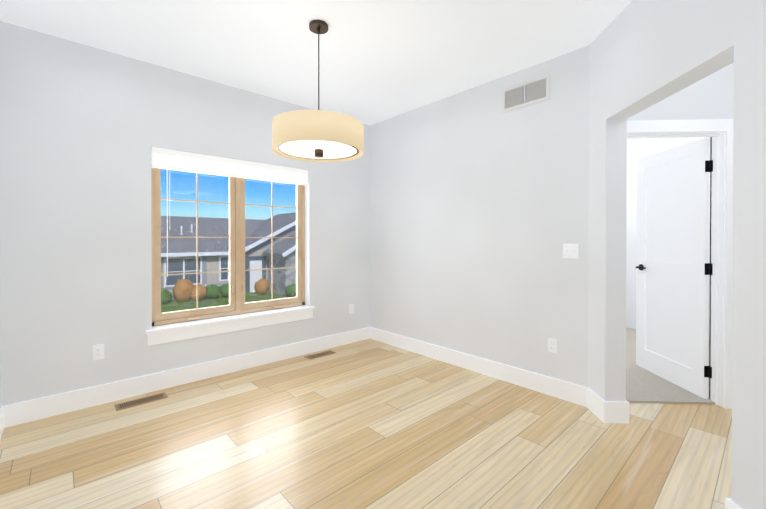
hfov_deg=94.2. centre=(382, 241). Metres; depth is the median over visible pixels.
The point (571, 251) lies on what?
switch plate
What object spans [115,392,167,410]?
floor vent
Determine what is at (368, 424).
floor
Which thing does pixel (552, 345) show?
electrical outlet
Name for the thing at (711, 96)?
wall
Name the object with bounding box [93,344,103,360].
electrical outlet
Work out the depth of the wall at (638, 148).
4.99 m
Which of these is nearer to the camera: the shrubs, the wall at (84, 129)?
the wall at (84, 129)
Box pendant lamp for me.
[272,19,363,161]
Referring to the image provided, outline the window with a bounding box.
[146,153,314,345]
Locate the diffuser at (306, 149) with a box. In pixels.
[279,140,356,158]
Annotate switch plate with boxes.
[563,244,578,258]
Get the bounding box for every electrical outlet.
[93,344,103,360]
[349,304,353,313]
[548,338,556,352]
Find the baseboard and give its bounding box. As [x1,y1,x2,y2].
[0,327,741,508]
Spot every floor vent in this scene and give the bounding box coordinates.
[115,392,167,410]
[304,350,335,359]
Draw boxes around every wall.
[0,21,369,405]
[0,317,0,407]
[370,45,588,387]
[588,0,765,508]
[626,137,709,340]
[627,62,733,120]
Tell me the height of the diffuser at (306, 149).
0.006 m
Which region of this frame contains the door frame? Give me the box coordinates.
[627,119,732,408]
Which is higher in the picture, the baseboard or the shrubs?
the shrubs
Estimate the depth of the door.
3.09 m
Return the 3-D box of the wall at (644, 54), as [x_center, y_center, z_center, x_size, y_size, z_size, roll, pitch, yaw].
[1.572,-0.108,1.498,0.140,2.740,2.700,0,0,3]
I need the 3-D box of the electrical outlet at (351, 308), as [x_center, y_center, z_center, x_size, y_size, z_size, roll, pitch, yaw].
[-0.389,0.827,4.389,0.070,0.114,0.008,0,0,-42]
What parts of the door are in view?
door hardware, door jamb hinges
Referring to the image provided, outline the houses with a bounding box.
[161,212,295,299]
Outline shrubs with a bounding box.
[161,278,295,304]
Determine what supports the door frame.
attached to the wall at (711, 96)
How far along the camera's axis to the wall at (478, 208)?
3.30 m
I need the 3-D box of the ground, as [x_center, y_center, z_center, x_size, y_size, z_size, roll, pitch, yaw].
[-50.828,3.226,60.152,160.000,0.220,149.650,0,0,-42]
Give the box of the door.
[636,137,712,398]
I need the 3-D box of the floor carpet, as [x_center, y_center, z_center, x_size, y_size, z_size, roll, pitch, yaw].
[2.902,1.240,4.079,2.640,0.014,2.695,0,0,3]
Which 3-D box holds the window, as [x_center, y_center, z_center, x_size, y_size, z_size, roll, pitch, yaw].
[-1.422,0.030,3.531,1.594,1.660,0.207,0,0,-42]
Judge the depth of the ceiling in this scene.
2.61 m
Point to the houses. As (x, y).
(287, 252)
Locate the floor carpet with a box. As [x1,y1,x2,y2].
[626,328,714,403]
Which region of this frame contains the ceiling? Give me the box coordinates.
[0,0,632,124]
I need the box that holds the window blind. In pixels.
[151,147,308,276]
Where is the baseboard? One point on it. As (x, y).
(602, 410)
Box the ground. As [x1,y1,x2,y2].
[152,292,300,326]
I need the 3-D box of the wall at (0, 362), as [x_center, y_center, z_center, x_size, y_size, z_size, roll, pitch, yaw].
[-0.913,-0.102,0.460,0.150,2.740,5.500,0,0,-42]
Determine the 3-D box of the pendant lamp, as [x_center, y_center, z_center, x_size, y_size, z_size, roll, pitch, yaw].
[-0.440,-1.033,2.442,0.614,0.899,0.614,0,0,-42]
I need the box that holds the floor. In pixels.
[0,339,731,508]
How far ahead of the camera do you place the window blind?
3.36 m
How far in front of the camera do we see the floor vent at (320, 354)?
3.92 m

